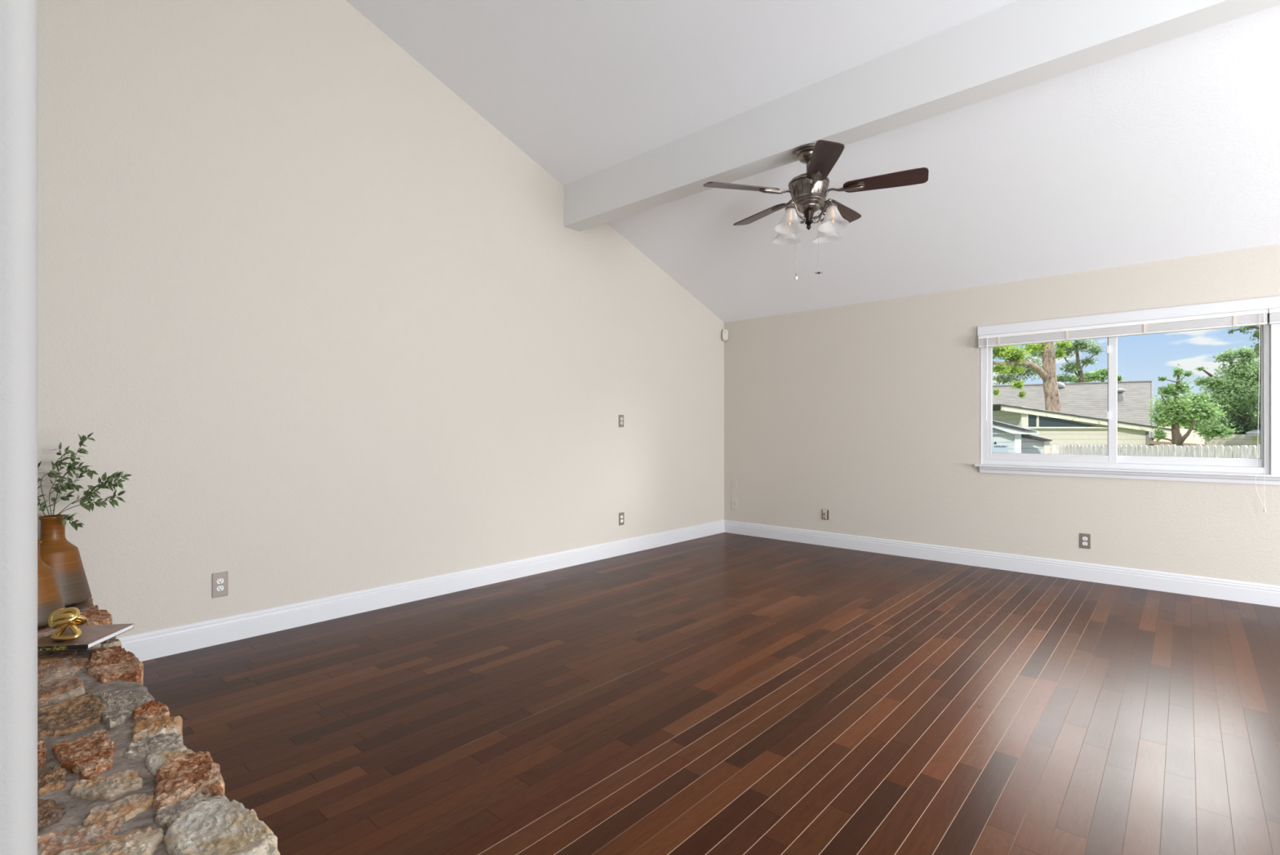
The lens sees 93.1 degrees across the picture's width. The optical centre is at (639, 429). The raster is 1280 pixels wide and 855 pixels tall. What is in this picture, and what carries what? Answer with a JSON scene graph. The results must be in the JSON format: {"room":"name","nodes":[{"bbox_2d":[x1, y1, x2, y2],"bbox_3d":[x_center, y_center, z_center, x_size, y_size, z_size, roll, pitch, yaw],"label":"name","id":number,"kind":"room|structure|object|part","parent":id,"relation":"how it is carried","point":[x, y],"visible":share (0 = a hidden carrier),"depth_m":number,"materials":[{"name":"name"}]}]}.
{"room":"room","nodes":[
{"label":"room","id":0,"kind":"room"},
{"bbox_2d":[0,0,37,854],"bbox_3d":[0.428,-1.083,-0.425,9.435,4.539,0.140,0,0,42],"label":"wall","id":1,"kind":"structure","parent":0,"point":[18,18],"depth_m":0.49,"materials":[{"name":"grey paint"}]},
{"bbox_2d":[37,0,724,637],"bbox_3d":[-1.023,-1.107,4.924,0.120,4.588,6.150,0,0,42],"label":"wall","id":2,"kind":"structure","parent":0,"point":[333,331],"depth_m":3.73,"materials":[{"name":"beige paint"}]},
{"bbox_2d":[212,571,227,597],"bbox_3d":[-2.334,0.860,3.371,0.010,0.134,0.074,0,0,42],"label":"wall outlet","id":3,"kind":"object","parent":2,"relation":"attached to","point":[220,580],"visible":1,"depth_m":3.37,"materials":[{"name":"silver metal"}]},
{"bbox_2d":[216,585,223,591],"bbox_3d":[-2.334,0.879,3.370,0.006,0.028,0.034,0,0,42],"label":"receptacle","id":4,"kind":"object","parent":3,"relation":"attached to","point":[219,588],"depth_m":3.37,"materials":[{"name":"white plastic"}]},
{"bbox_2d":[216,577,223,583],"bbox_3d":[-2.334,0.841,3.370,0.006,0.028,0.034,0,0,42],"label":"receptacle","id":5,"kind":"object","parent":3,"relation":"attached to","point":[219,580],"depth_m":3.37,"materials":[{"name":"white plastic"}]},
{"bbox_2d":[116,520,724,661],"bbox_3d":[-0.875,1.117,4.986,0.016,0.141,5.560,0,0,42],"label":"baseboard","id":6,"kind":"structure","parent":2,"relation":"attached to","point":[146,646],"depth_m":3.98,"materials":[{"name":"white paint"}]},
{"bbox_2d":[618,414,623,426],"bbox_3d":[-0.177,-0.086,5.766,0.010,0.116,0.070,0,0,42],"label":"jack plate","id":7,"kind":"object","parent":2,"relation":"attached to","point":[620,416],"visible":1,"depth_m":5.76,"materials":[{"name":"silver metal"}]},
{"bbox_2d":[618,511,624,525],"bbox_3d":[-0.175,0.846,5.769,0.008,0.120,0.070,0,0,42],"label":"wall outlet","id":8,"kind":"object","parent":2,"relation":"attached to","point":[621,515],"visible":1,"depth_m":5.76,"materials":[{"name":"silver metal"}]},
{"bbox_2d":[721,328,728,340],"bbox_3d":[0.982,-1.097,7.002,0.068,0.125,0.042,0,0,-3],"label":"detector","id":9,"kind":"object","parent":2,"relation":"attached to","point":[725,332],"visible":1,"depth_m":6.98,"materials":[{"name":"beige plastic"}]},
{"bbox_2d":[142,532,1279,854],"bbox_3d":[1.468,1.247,0.730,9.435,0.120,9.050,0,0,42],"label":"floor","id":10,"kind":"structure","parent":0,"point":[724,693],"depth_m":2.55,"materials":[{"name":"brown wood"}]},
{"bbox_2d":[37,596,279,854],"bbox_3d":[-1.705,0.984,1.851,2.971,0.406,0.389,0,0,42],"label":"stone hearth","id":11,"kind":"object","parent":10,"relation":"on","point":[117,775],"visible":0.88,"depth_m":1.44,"materials":[{"name":"brown stone"}]},
{"bbox_2d":[37,539,65,627],"bbox_3d":[-2.486,0.619,2.462,0.234,0.332,0.234,0,0,42],"label":"ceramic vase","id":12,"kind":"object","parent":11,"relation":"on","point":[50,599],"visible":0.25,"depth_m":2.45,"materials":[{"name":"orange ceramic"}]},
{"bbox_2d":[38,514,91,605],"bbox_3d":[-2.669,0.588,2.756,0.261,0.395,0.261,0,0,42],"label":"ceramic vase","id":13,"kind":"object","parent":11,"relation":"on","point":[64,557],"visible":0.67,"depth_m":2.73,"materials":[{"name":"orange ceramic"}]},
{"bbox_2d":[37,432,131,530],"bbox_3d":[-2.545,0.227,2.748,0.603,0.434,0.138,0,0,17],"label":"leafy branches","id":14,"kind":"object","parent":13,"relation":"in","point":[69,486],"visible":0.94,"depth_m":2.72,"materials":[{"name":"green plant"}]},
{"bbox_3d":[-2.716,0.255,2.805,0.075,0.302,0.080,0,0,42],"label":"stem","id":15,"kind":"part","parent":14,"relation":"part of","materials":[{"name":"green plant"}]},
{"bbox_3d":[-2.686,0.247,2.787,0.049,0.315,0.010,0,0,-17],"label":"stem","id":16,"kind":"part","parent":14,"relation":"part of","materials":[{"name":"green plant"}]},
{"bbox_3d":[-2.572,0.219,2.735,0.185,0.366,0.099,0,0,42],"label":"stem","id":17,"kind":"part","parent":14,"relation":"part of","materials":[{"name":"green plant"}]},
{"bbox_3d":[-2.510,0.348,2.752,0.326,0.107,0.013,0,0,7],"label":"stem","id":18,"kind":"part","parent":14,"relation":"part of","materials":[{"name":"green plant"}]},
{"bbox_3d":[-2.482,0.304,2.725,0.326,0.199,0.200,0,0,42],"label":"stem","id":19,"kind":"part","parent":14,"relation":"part of","materials":[{"name":"green plant"}]},
{"bbox_3d":[-2.422,0.279,2.682,0.263,0.106,0.019,0,0,13],"label":"stem","id":20,"kind":"part","parent":14,"relation":"part of","materials":[{"name":"green plant"}]},
{"bbox_2d":[37,623,133,651],"bbox_3d":[-2.078,0.768,2.248,0.215,0.018,0.236,0,0,-7],"label":"magazine","id":21,"kind":"object","parent":11,"relation":"on","point":[92,635],"visible":0.64,"depth_m":2.22,"materials":[{"name":"white paper"}]},
{"bbox_2d":[48,607,87,640],"bbox_3d":[-2.079,0.702,2.192,0.116,0.114,0.069,0,0,-10],"label":"knot","id":22,"kind":"object","parent":21,"relation":"on","point":[62,618],"visible":1,"depth_m":2.19,"materials":[{"name":"gold metal"}]},
{"bbox_2d":[346,0,1279,322],"bbox_3d":[2.535,-2.324,1.915,9.435,2.496,6.560,0,0,42],"label":"ceiling","id":23,"kind":"structure","parent":0,"point":[1169,149],"depth_m":3.96,"materials":[{"name":"white paint"}]},
{"bbox_2d":[563,0,1279,231],"bbox_3d":[2.817,-1.943,2.228,9.195,0.370,0.182,0,0,42],"label":"ceiling beam","id":24,"kind":"structure","parent":23,"relation":"attached to","point":[1018,44],"depth_m":3.34,"materials":[{"name":"white paint"}]},
{"bbox_2d":[702,139,928,279],"bbox_3d":[1.094,-1.350,3.848,1.320,0.817,1.260,0,0,42],"label":"ceiling fan","id":25,"kind":"object","parent":24,"relation":"hanging from","point":[809,190],"visible":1,"depth_m":3.72,"materials":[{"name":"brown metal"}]},
{"bbox_3d":[0.628,-1.488,3.719,0.475,0.039,0.146,0,0,-12],"label":"blade","id":26,"kind":"part","parent":25,"relation":"part of","materials":[{"name":"brown wood"}]},
{"bbox_3d":[0.839,-1.488,4.194,0.146,0.039,0.475,0,0,-30],"label":"blade","id":27,"kind":"part","parent":25,"relation":"part of","materials":[{"name":"brown wood"}]},
{"bbox_3d":[0.954,-1.287,3.958,0.183,0.129,0.182,0,0,-36],"label":"lamp shade","id":28,"kind":"part","parent":25,"relation":"part of","materials":[{"name":"white glass"}]},
{"bbox_3d":[0.913,-1.287,3.704,0.182,0.129,0.183,0,0,-36],"label":"lamp shade","id":29,"kind":"part","parent":25,"relation":"part of","materials":[{"name":"white glass"}]},
{"bbox_3d":[0.982,-1.190,3.811,0.003,0.443,0.003,0,0,42],"label":"pull chain","id":30,"kind":"part","parent":25,"relation":"part of","materials":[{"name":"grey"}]},
{"bbox_3d":[0.979,-1.359,3.752,0.146,0.097,0.025,0,0,-36],"label":"lamp arm","id":31,"kind":"part","parent":25,"relation":"part of","materials":[{"name":"grey metal"}]},
{"bbox_3d":[1.123,-1.201,3.811,0.003,0.420,0.003,0,0,42],"label":"pull chain","id":32,"kind":"part","parent":25,"relation":"part of","materials":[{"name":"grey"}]},
{"bbox_3d":[1.142,-1.359,3.870,0.146,0.097,0.025,0,0,-36],"label":"lamp arm","id":33,"kind":"part","parent":25,"relation":"part of","materials":[{"name":"grey metal"}]},
{"bbox_3d":[1.120,-1.359,3.730,0.025,0.097,0.146,0,0,-36],"label":"lamp arm","id":34,"kind":"part","parent":25,"relation":"part of","materials":[{"name":"grey metal"}]},
{"bbox_3d":[1.015,-1.488,3.371,0.146,0.039,0.475,0,0,6],"label":"blade","id":35,"kind":"part","parent":25,"relation":"part of","materials":[{"name":"brown wood"}]},
{"bbox_3d":[1.208,-1.287,3.918,0.182,0.129,0.183,0,0,-36],"label":"lamp shade","id":36,"kind":"part","parent":25,"relation":"part of","materials":[{"name":"white glass"}]},
{"bbox_3d":[1.168,-1.287,3.664,0.183,0.129,0.182,0,0,-36],"label":"lamp shade","id":37,"kind":"part","parent":25,"relation":"part of","materials":[{"name":"white glass"}]},
{"bbox_3d":[1.356,-1.488,4.141,0.146,0.039,0.475,0,0,42],"label":"blade","id":38,"kind":"part","parent":25,"relation":"part of","materials":[{"name":"brown wood"}]},
{"bbox_3d":[1.465,-1.488,3.632,0.475,0.039,0.146,0,0,24],"label":"blade","id":39,"kind":"part","parent":25,"relation":"part of","materials":[{"name":"brown wood"}]},
{"bbox_2d":[724,243,1279,585],"bbox_3d":[4.446,-0.032,4.037,9.195,2.438,0.150,0,0,42],"label":"wall","id":40,"kind":"structure","parent":0,"point":[868,414],"depth_m":5.48,"materials":[{"name":"beige paint"}]},
{"bbox_2d":[731,497,737,509],"bbox_3d":[1.084,0.848,6.958,0.078,0.118,0.008,0,0,42],"label":"cable plate","id":41,"kind":"object","parent":40,"relation":"attached to","point":[734,501],"visible":1,"depth_m":6.96,"materials":[{"name":"beige plastic"}]},
{"bbox_2d":[732,479,737,488],"bbox_3d":[1.084,0.625,6.958,0.070,0.108,0.008,0,0,42],"label":"cable plate","id":42,"kind":"object","parent":40,"relation":"attached to","point":[734,482],"visible":1,"depth_m":6.96,"materials":[{"name":"beige plastic"}]},
{"bbox_2d":[822,509,828,519],"bbox_3d":[1.899,0.868,6.219,0.072,0.104,0.016,0,0,42],"label":"phone jack","id":43,"kind":"object","parent":40,"relation":"attached to","point":[824,512],"visible":1,"depth_m":6.21,"materials":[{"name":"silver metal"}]},
{"bbox_2d":[724,520,1279,607],"bbox_3d":[4.390,1.117,3.975,9.195,0.141,0.016,0,0,42],"label":"baseboard","id":44,"kind":"structure","parent":40,"relation":"attached to","point":[1266,594],"depth_m":4.97,"materials":[{"name":"white paint"}]},
{"bbox_2d":[1080,533,1090,548],"bbox_3d":[3.506,0.875,4.776,0.070,0.117,0.010,0,0,42],"label":"wall outlet","id":45,"kind":"object","parent":40,"relation":"attached to","point":[1085,539],"visible":1,"depth_m":4.77,"materials":[{"name":"silver metal"}]},
{"bbox_2d":[980,309,1271,474],"bbox_3d":[3.663,-0.256,4.738,1.756,1.114,0.156,0,0,42],"label":"window","id":46,"kind":"structure","parent":40,"relation":"in","point":[1111,460],"depth_m":4.67,"materials":[{"name":"white paint"}]},
{"bbox_2d":[992,440,1008,453],"bbox_3d":[3.087,0.144,5.190,0.118,0.101,0.001,0,0,42],"label":"window sticker","id":47,"kind":"object","parent":46,"relation":"attached to","point":[996,448],"visible":1,"depth_m":5.19,"materials":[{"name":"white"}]},
{"bbox_3d":[3.344,-0.256,4.963,0.885,1.024,0.023,0,0,42],"label":"sliding sash","id":48,"kind":"part","parent":46,"relation":"part of","materials":[{"name":"clear glass"}]},
{"bbox_2d":[977,309,1267,512],"bbox_3d":[3.569,-0.130,4.654,1.744,1.365,0.083,0,0,42],"label":"window blind","id":49,"kind":"object","parent":46,"relation":"attached to","point":[1251,317],"visible":1,"depth_m":4.52,"materials":[{"name":"white plastic"}]},
{"bbox_3d":[3.581,-0.797,4.668,1.744,0.029,0.044,0,0,42],"label":"head rail","id":50,"kind":"part","parent":49,"relation":"part of","materials":[{"name":"white plastic"}]},
{"bbox_3d":[3.579,-0.718,4.665,1.738,0.013,0.050,0,0,42],"label":"rail","id":51,"kind":"part","parent":49,"relation":"part of","materials":[{"name":"white plastic"}]},
{"bbox_3d":[4.168,-0.138,4.078,0.040,1.290,0.020,0,0,42],"label":"lift cord","id":52,"kind":"part","parent":49,"relation":"part of","materials":[{"name":"white plastic"}]},
{"bbox_3d":[4.185,-0.133,4.064,0.004,1.300,0.020,0,0,39],"label":"lift cord","id":53,"kind":"part","parent":49,"relation":"part of","materials":[{"name":"white fabric"}]},
{"bbox_3d":[3.968,-0.256,4.435,0.837,1.024,0.022,0,0,42],"label":"fixed sash","id":54,"kind":"part","parent":46,"relation":"part of","materials":[{"name":"clear glass"}]},
{"bbox_2d":[974,464,1279,484],"bbox_3d":[4.318,0.344,4.027,3.690,0.050,0.036,0,0,42],"label":"trim","id":55,"kind":"structure","parent":40,"relation":"attached to","point":[1193,477],"depth_m":4.54,"materials":[{"name":"white paint"}]},
{"bbox_2d":[977,295,1279,336],"bbox_3d":[4.316,-0.856,4.036,3.706,0.080,0.026,0,0,42],"label":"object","id":56,"kind":"structure","parent":40,"relation":"attached to","point":[1273,302],"depth_m":4.54,"materials":[{"name":"white paint"}]},
{"bbox_2d":[1267,307,1279,324],"bbox_3d":[4.945,-0.762,3.435,1.927,0.100,0.054,0,0,42],"label":"window blind","id":57,"kind":"object","parent":40,"relation":"attached to","point":[1274,313],"visible":1,"depth_m":4.05,"materials":[{"name":"white plastic"}]},
{"bbox_3d":[4.947,-0.797,3.438,1.927,0.029,0.044,0,0,42],"label":"head rail","id":58,"kind":"part","parent":57,"relation":"part of","materials":[{"name":"white plastic"}]},
{"bbox_3d":[4.945,-0.718,3.435,1.921,0.013,0.050,0,0,42],"label":"rail","id":59,"kind":"part","parent":57,"relation":"part of","materials":[{"name":"white plastic"}]},
{"bbox_2d":[1271,323,1279,475],"bbox_3d":[4.333,-0.258,4.028,0.198,1.117,0.014,0,0,42],"label":"trim","id":60,"kind":"structure","parent":40,"relation":"attached to","point":[1275,328],"depth_m":4.07,"materials":[{"name":"white paint"}]},
{"label":"outside","id":61,"kind":"structure","parent":0,"visible":0},
{"bbox_3d":[32.185,2.487,35.745,120.000,0.300,83.800,0,0,42],"label":"ground","id":62,"kind":"structure","parent":61,"visible":0},
{"bbox_2d":[992,420,1052,453],"bbox_3d":[8.292,0.512,14.690,2.285,1.910,2.500,0,0,0],"label":"garden shed","id":63,"kind":"object","parent":62,"relation":"on","point":[1019,439],"visible":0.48,"depth_m":13.65,"materials":[{"name":"white wood"}]},
{"bbox_2d":[992,340,1073,412],"bbox_3d":[13.544,-1.790,20.651,5.572,8.263,3.059,0,0,4],"label":"tree","id":64,"kind":"object","parent":62,"relation":"on","point":[1015,356],"visible":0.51,"depth_m":20.39,"materials":[{"name":"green plant"}]},
{"bbox_2d":[992,338,1105,384],"bbox_3d":[30.751,-2.364,46.315,8.750,9.413,3.633,0,0,-10],"label":"oak tree","id":65,"kind":"object","parent":62,"relation":"on","point":[1078,344],"visible":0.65,"depth_m":45.83,"materials":[{"name":"green plant"}]},
{"bbox_2d":[992,380,1154,440],"bbox_3d":[19.779,0.069,30.249,9.288,4.883,20.060,0,0,42],"label":"house","id":66,"kind":"structure","parent":62,"relation":"on","point":[1090,399],"depth_m":27.59,"materials":[{"name":"grey"}]},
{"bbox_2d":[1057,382,1065,388],"bbox_3d":[20.231,-2.117,29.502,0.753,0.468,0.772,0,0,42],"label":"vent","id":67,"kind":"object","parent":66,"relation":"attached to","point":[1060,385],"depth_m":29.17,"materials":[{"name":"grey metal"}]},
{"bbox_2d":[1117,387,1125,400],"bbox_3d":[21.452,-1.587,27.076,0.400,0.570,0.390,0,0,42],"label":"roof vent","id":68,"kind":"object","parent":66,"relation":"attached to","point":[1121,397],"depth_m":26.96,"materials":[{"name":"grey metal"}]},
{"bbox_2d":[992,404,1171,453],"bbox_3d":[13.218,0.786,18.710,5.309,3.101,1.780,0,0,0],"label":"neighboring house","id":69,"kind":"structure","parent":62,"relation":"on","point":[1061,428],"depth_m":18.00,"materials":[{"name":"beige wood"}]},
{"bbox_2d":[1066,367,1124,382],"bbox_3d":[39.020,-1.535,52.028,4.942,7.745,1.914,0,0,-4],"label":"tree","id":70,"kind":"object","parent":62,"relation":"on","point":[1102,374],"visible":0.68,"depth_m":51.73,"materials":[{"name":"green plant"}]},
{"bbox_2d":[993,382,1259,430],"bbox_3d":[47.483,-1.298,59.856,28.410,7.270,26.309,0,0,42],"label":"tree","id":71,"kind":"object","parent":62,"relation":"on","point":[1182,426],"visible":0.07,"depth_m":59.31,"materials":[{"name":"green plant"}]},
{"bbox_2d":[1052,444,1260,457],"bbox_3d":[9.155,1.254,10.895,0.079,2.125,6.687,0,0,9],"label":"picket fence","id":72,"kind":"object","parent":62,"relation":"on","point":[1197,451],"visible":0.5,"depth_m":10.35,"materials":[{"name":"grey wood"}]},
{"bbox_2d":[1148,424,1204,446],"bbox_3d":[21.632,1.057,25.503,3.479,2.560,6.839,0,0,42],"label":"neighboring house","id":73,"kind":"structure","parent":62,"relation":"on","point":[1190,440],"depth_m":23.73,"materials":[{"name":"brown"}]},
{"bbox_2d":[1144,364,1239,446],"bbox_3d":[12.274,0.435,13.443,1.842,3.807,0.935,0,0,10],"label":"tree","id":74,"kind":"object","parent":62,"relation":"on","point":[1193,410],"visible":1,"depth_m":13.41,"materials":[{"name":"green plant"}]},
{"bbox_2d":[1189,345,1260,441],"bbox_3d":[19.599,-0.160,19.201,4.507,4.996,2.630,0,0,12],"label":"tree","id":75,"kind":"object","parent":62,"relation":"on","point":[1237,398],"visible":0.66,"depth_m":18.80,"materials":[{"name":"green plant"}]},
{"bbox_2d":[1204,428,1260,446],"bbox_3d":[19.203,1.048,18.384,3.819,2.577,1.888,0,0,-6],"label":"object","id":76,"kind":"structure","parent":62,"relation":"on","point":[1253,437],"depth_m":18.11,"materials":[{"name":"grey metal"}]},
{"bbox_2d":[1226,324,1260,359],"bbox_3d":[16.271,-0.908,15.431,2.272,6.494,1.577,0,0,-25],"label":"tree","id":77,"kind":"object","parent":62,"relation":"on","point":[1257,332],"visible":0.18,"depth_m":15.50,"materials":[{"name":"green plant"}]}
]}

